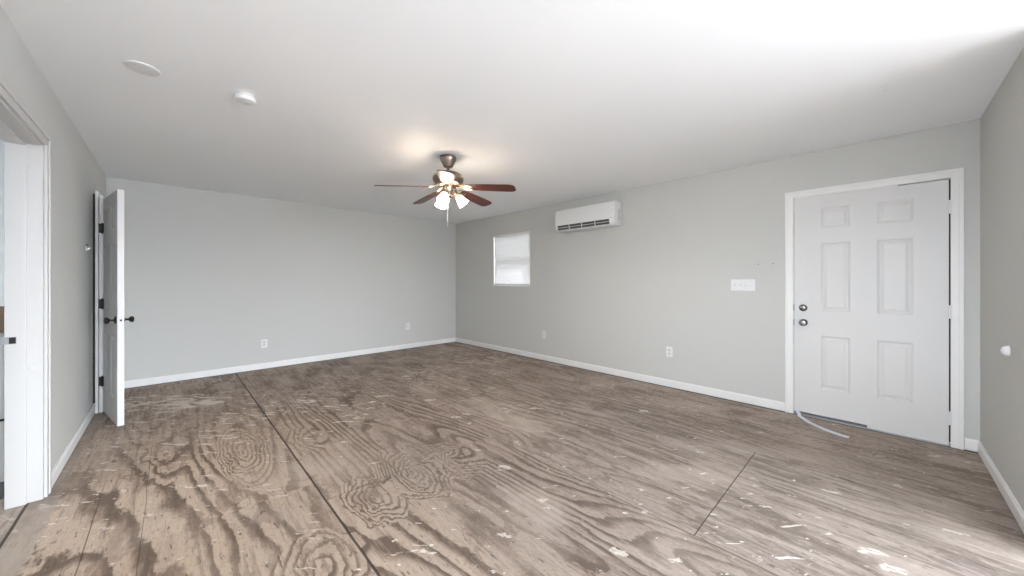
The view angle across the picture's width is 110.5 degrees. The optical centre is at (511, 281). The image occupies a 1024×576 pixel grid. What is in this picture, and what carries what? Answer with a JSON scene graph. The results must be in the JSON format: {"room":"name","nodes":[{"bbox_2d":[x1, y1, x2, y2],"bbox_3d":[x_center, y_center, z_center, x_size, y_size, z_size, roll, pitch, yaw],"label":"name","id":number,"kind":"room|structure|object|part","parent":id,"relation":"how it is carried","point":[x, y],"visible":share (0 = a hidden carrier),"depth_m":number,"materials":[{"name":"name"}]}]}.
{"room":"empty living room","nodes":[
{"label":"empty living room","id":0,"kind":"room"},
{"bbox_2d":[0,139,3,305],"bbox_3d":[-4.250,0.032,1.543,2.672,2.440,4.115,0,0,-44],"label":"wall","id":1,"kind":"structure","parent":0,"point":[1,140],"depth_m":2.88,"materials":[{"name":"white paint"}]},
{"bbox_2d":[0,6,105,469],"bbox_3d":[-0.467,0.032,-0.370,0.130,2.440,12.115,0,0,-44],"label":"wall","id":2,"kind":"structure","parent":0,"point":[76,175],"depth_m":2.43,"materials":[{"name":"grey paint"}]},
{"bbox_2d":[0,78,50,509],"bbox_3d":[-2.488,0.202,1.691,0.223,2.101,0.950,0,0,-44],"label":"door frame","id":3,"kind":"structure","parent":2,"relation":"attached to","point":[26,341],"depth_m":1.99,"materials":[{"name":"white wood"}]},
{"bbox_3d":[-2.791,0.327,1.929,0.117,0.040,0.002,0,0,-44],"label":"strike plate","id":4,"kind":"part","parent":3,"relation":"part of","materials":[{"name":"grey metal"}]},
{"bbox_2d":[9,337,15,343],"bbox_3d":[-2.757,0.327,1.960,0.022,0.034,0.002,0,0,-44],"label":"strike plate","id":5,"kind":"object","parent":3,"relation":"attached to","point":[12,340],"depth_m":1.96,"materials":[{"name":"metal"}]},
{"bbox_2d":[51,405,94,488],"bbox_3d":[-3.345,1.204,2.727,0.014,0.079,1.732,0,0,-44],"label":"baseboard","id":6,"kind":"structure","parent":2,"relation":"attached to","point":[55,472],"depth_m":2.54,"materials":[{"name":"white paint"}]},
{"bbox_2d":[93,191,103,413],"bbox_3d":[-4.242,0.197,3.600,0.191,2.110,0.770,0,0,-44],"label":"door frame","id":7,"kind":"structure","parent":2,"relation":"attached to","point":[98,198],"depth_m":3.37,"materials":[{"name":"white paint"}]},
{"bbox_2d":[99,189,133,426],"bbox_3d":[-3.621,0.227,3.224,0.683,2.021,0.180,0,0,34],"label":"door","id":8,"kind":"structure","parent":2,"relation":"in","point":[112,227],"depth_m":3.13,"materials":[{"name":"white paint"}]},
{"bbox_3d":[-3.430,0.334,3.029,0.064,0.064,0.070,0,0,34],"label":"knob","id":9,"kind":"part","parent":8,"relation":"part of","materials":[{"name":"brown metal"}]},
{"bbox_3d":[-3.369,0.334,3.120,0.064,0.064,0.070,0,0,34],"label":"knob","id":10,"kind":"part","parent":8,"relation":"part of","materials":[{"name":"brown metal"}]},
{"bbox_2d":[106,177,455,388],"bbox_3d":[-3.902,0.032,4.821,7.717,2.440,0.130,0,0,-44],"label":"wall","id":11,"kind":"structure","parent":0,"point":[210,276],"depth_m":5.10,"materials":[{"name":"grey paint"}]},
{"bbox_2d":[261,339,266,347],"bbox_3d":[-3.539,0.890,5.074,0.074,0.118,0.009,0,0,-44],"label":"outlet","id":12,"kind":"object","parent":11,"relation":"attached to","point":[263,342],"visible":1,"depth_m":5.07,"materials":[{"name":"white plastic"}]},
{"bbox_2d":[124,337,455,387],"bbox_3d":[-2.889,1.204,5.695,4.785,0.079,0.014,0,0,-44],"label":"baseboard","id":13,"kind":"structure","parent":11,"relation":"attached to","point":[169,378],"depth_m":5.09,"materials":[{"name":"white paint"}]},
{"bbox_2d":[0,342,1023,575],"bbox_3d":[0.341,1.292,0.408,7.717,0.080,12.375,0,0,-44],"label":"floor","id":14,"kind":"structure","parent":0,"point":[452,458],"depth_m":2.14,"materials":[{"name":"brown wood"}]},
{"bbox_2d":[0,332,3,498],"bbox_3d":[-3.437,0.782,2.175,0.616,0.940,0.940,0,0,-44],"label":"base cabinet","id":15,"kind":"object","parent":14,"relation":"on","point":[1,333],"visible":0.02,"depth_m":2.04,"materials":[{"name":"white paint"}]},
{"bbox_2d":[0,306,3,331],"bbox_3d":[-3.213,0.231,2.059,0.438,0.158,0.022,0,0,-44],"label":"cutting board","id":16,"kind":"object","parent":15,"relation":"on","point":[1,307],"visible":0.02,"depth_m":2.16,"materials":[{"name":"brown wood"}]},
{"bbox_2d":[794,409,848,437],"bbox_3d":[2.651,1.227,3.088,0.082,0.049,0.513,0,0,-2],"label":"weatherstrip","id":17,"kind":"object","parent":14,"relation":"on","point":[796,410],"visible":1,"depth_m":3.05,"materials":[{"name":"plastic"}]},
{"bbox_2d":[0,0,1023,223],"bbox_3d":[0.341,-1.224,0.408,7.717,0.087,12.375,0,0,-44],"label":"ceiling","id":18,"kind":"structure","parent":0,"point":[554,101],"depth_m":2.15,"materials":[{"name":"white paint"}]},
{"bbox_2d":[234,92,255,105],"bbox_3d":[-1.709,-1.166,2.276,0.116,0.044,0.116,0,0,-44],"label":"smoke detector","id":19,"kind":"object","parent":18,"relation":"attached to","point":[243,98],"visible":1,"depth_m":2.25,"materials":[{"name":"white plastic"}]},
{"bbox_2d":[374,154,515,226],"bbox_3d":[-0.632,-0.849,3.432,1.270,0.677,1.229,0,0,-44],"label":"ceiling fan","id":20,"kind":"object","parent":18,"relation":"hanging from","point":[448,180],"visible":1,"depth_m":3.33,"materials":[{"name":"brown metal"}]},
{"bbox_3d":[-1.001,-0.868,3.234,0.475,0.034,0.134,-5,2,-22],"label":"blade","id":21,"kind":"part","parent":20,"relation":"part of","materials":[{"name":"brown wood"}]},
{"bbox_3d":[-0.887,-0.868,3.710,0.134,0.034,0.475,0,-5,-41],"label":"blade","id":22,"kind":"part","parent":20,"relation":"part of","materials":[{"name":"brown wood"}]},
{"bbox_3d":[-0.719,-0.899,3.518,0.082,0.057,0.168,0,-5,-41],"label":"blade arm","id":23,"kind":"part","parent":20,"relation":"part of","materials":[{"name":"gold metal"}]},
{"bbox_3d":[-0.696,-0.765,3.496,0.108,0.117,0.116,0,0,-44],"label":"lamp shade","id":24,"kind":"part","parent":20,"relation":"part of","materials":[{"name":"white glass"}]},
{"bbox_3d":[-0.628,-0.765,3.252,0.112,0.117,0.107,0,0,-44],"label":"lamp shade","id":25,"kind":"part","parent":20,"relation":"part of","materials":[{"name":"white glass"}]},
{"bbox_3d":[-0.552,-0.868,2.975,0.134,0.034,0.475,0,5,-8],"label":"blade","id":26,"kind":"part","parent":20,"relation":"part of","materials":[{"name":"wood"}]},
{"bbox_3d":[-0.521,-0.899,3.532,0.082,0.057,0.168,0,-5,32],"label":"blade arm","id":27,"kind":"part","parent":20,"relation":"part of","materials":[{"name":"gold metal"}]},
{"bbox_3d":[-0.469,-0.765,3.402,0.111,0.117,0.108,0,0,-44],"label":"lamp shade","id":28,"kind":"part","parent":20,"relation":"part of","materials":[{"name":"white glass"}]},
{"bbox_3d":[-0.449,-0.899,3.354,0.168,0.057,0.082,5,1,13],"label":"blade arm","id":29,"kind":"part","parent":20,"relation":"part of","materials":[{"name":"gold metal"}]},
{"bbox_3d":[-0.387,-0.868,3.749,0.134,0.034,0.475,0,-5,32],"label":"blade","id":30,"kind":"part","parent":20,"relation":"part of","materials":[{"name":"brown wood"}]},
{"bbox_3d":[-0.200,-0.868,3.297,0.475,0.034,0.134,5,1,13],"label":"blade","id":31,"kind":"part","parent":20,"relation":"part of","materials":[{"name":"brown wood"}]},
{"bbox_2d":[456,119,979,451],"bbox_3d":[3.076,0.032,3.037,0.130,2.440,12.115,0,0,-44],"label":"wall","id":32,"kind":"structure","parent":0,"point":[611,297],"depth_m":4.07,"materials":[{"name":"grey paint"}]},
{"bbox_2d":[493,231,529,286],"bbox_3d":[0.025,-0.371,6.208,0.133,0.914,0.915,0,0,-44],"label":"window","id":33,"kind":"structure","parent":32,"relation":"in","point":[526,231],"depth_m":6.32,"materials":[{"name":"white paint"}]},
{"bbox_2d":[494,232,529,285],"bbox_3d":[-0.002,-0.372,6.160,0.046,0.885,0.907,0,0,-44],"label":"window shade","id":34,"kind":"object","parent":33,"relation":"attached to","point":[511,257],"visible":1,"depth_m":6.14,"materials":[{"name":"white plastic"}]},
{"bbox_3d":[-0.008,-0.804,6.174,0.035,0.021,0.877,0,0,-44],"label":"head rail","id":35,"kind":"part","parent":34,"relation":"part of","materials":[{"name":"white plastic"}]},
{"bbox_3d":[-0.010,0.057,6.173,0.032,0.026,0.877,0,0,-44],"label":"rail","id":36,"kind":"part","parent":34,"relation":"part of","materials":[{"name":"white plastic"}]},
{"bbox_2d":[555,200,621,232],"bbox_3d":[1.037,-0.878,4.910,0.210,0.310,0.958,0,0,-44],"label":"air conditioner","id":37,"kind":"object","parent":32,"relation":"attached to","point":[606,214],"visible":1,"depth_m":4.77,"materials":[{"name":"white plastic"}]},
{"bbox_2d":[558,219,609,229],"bbox_3d":[0.958,-0.770,4.857,0.019,0.062,0.835,0,0,-44],"label":"vent","id":38,"kind":"object","parent":37,"relation":"attached to","point":[588,223],"depth_m":4.83,"materials":[{"name":"white plastic"}]},
{"bbox_3d":[0.967,-0.914,4.846,0.018,0.221,0.931,0,0,-44],"label":"panel","id":39,"kind":"part","parent":37,"relation":"part of","materials":[{"name":"white plastic"}]},
{"bbox_2d":[455,338,784,410],"bbox_3d":[0.722,1.204,5.381,0.014,0.079,5.472,0,0,-44],"label":"baseboard","id":40,"kind":"structure","parent":32,"relation":"attached to","point":[744,398],"depth_m":4.37,"materials":[{"name":"white paint"}]},
{"bbox_2d":[666,346,672,356],"bbox_3d":[1.861,0.834,4.200,0.009,0.118,0.074,0,0,-44],"label":"outlet","id":41,"kind":"object","parent":32,"relation":"attached to","point":[669,350],"visible":1,"depth_m":4.20,"materials":[{"name":"white plastic"}]},
{"bbox_2d":[731,279,754,290],"bbox_3d":[2.378,0.039,3.656,0.018,0.115,0.203,0,0,-44],"label":"light switch","id":42,"kind":"object","parent":32,"relation":"attached to","point":[736,284],"visible":1,"depth_m":3.65,"materials":[{"name":"white plastic"}]},
{"bbox_2d":[793,179,951,444],"bbox_3d":[2.985,0.233,3.015,0.119,2.027,0.948,0,0,-44],"label":"door","id":43,"kind":"structure","parent":32,"relation":"in","point":[872,309],"depth_m":2.97,"materials":[{"name":"white paint"}]},
{"bbox_3d":[2.694,0.384,3.290,0.070,0.064,0.064,0,0,-44],"label":"knob","id":44,"kind":"part","parent":43,"relation":"part of","materials":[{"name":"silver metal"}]},
{"bbox_2d":[785,167,963,449],"bbox_3d":[3.034,0.204,3.067,0.148,2.097,1.065,0,0,-44],"label":"door frame","id":45,"kind":"structure","parent":32,"relation":"attached to","point":[955,176],"depth_m":2.72,"materials":[{"name":"white paint"}]},
{"bbox_2d":[965,438,977,451],"bbox_3d":[3.385,1.204,2.611,0.014,0.079,0.071,0,0,-44],"label":"baseboard","id":46,"kind":"structure","parent":32,"relation":"attached to","point":[970,444],"depth_m":2.61,"materials":[{"name":"white paint"}]},
{"bbox_2d":[980,47,1023,510],"bbox_3d":[2.971,0.032,2.073,1.357,2.440,0.130,0,0,-44],"label":"wall","id":47,"kind":"structure","parent":0,"point":[1002,121],"depth_m":2.08,"materials":[{"name":"grey paint"}]},
{"bbox_2d":[977,441,1023,532],"bbox_3d":[2.921,1.204,2.125,1.357,0.079,0.014,0,0,-44],"label":"baseboard","id":48,"kind":"structure","parent":47,"relation":"attached to","point":[1016,509],"depth_m":2.06,"materials":[{"name":"white paint"}]},
{"bbox_2d":[1000,346,1009,355],"bbox_3d":[2.798,0.394,2.017,0.062,0.062,0.029,0,0,-44],"label":"bumper cover","id":49,"kind":"object","parent":47,"relation":"attached to","point":[1005,350],"visible":1,"depth_m":2.00,"materials":[{"name":"white plastic"}]}
]}

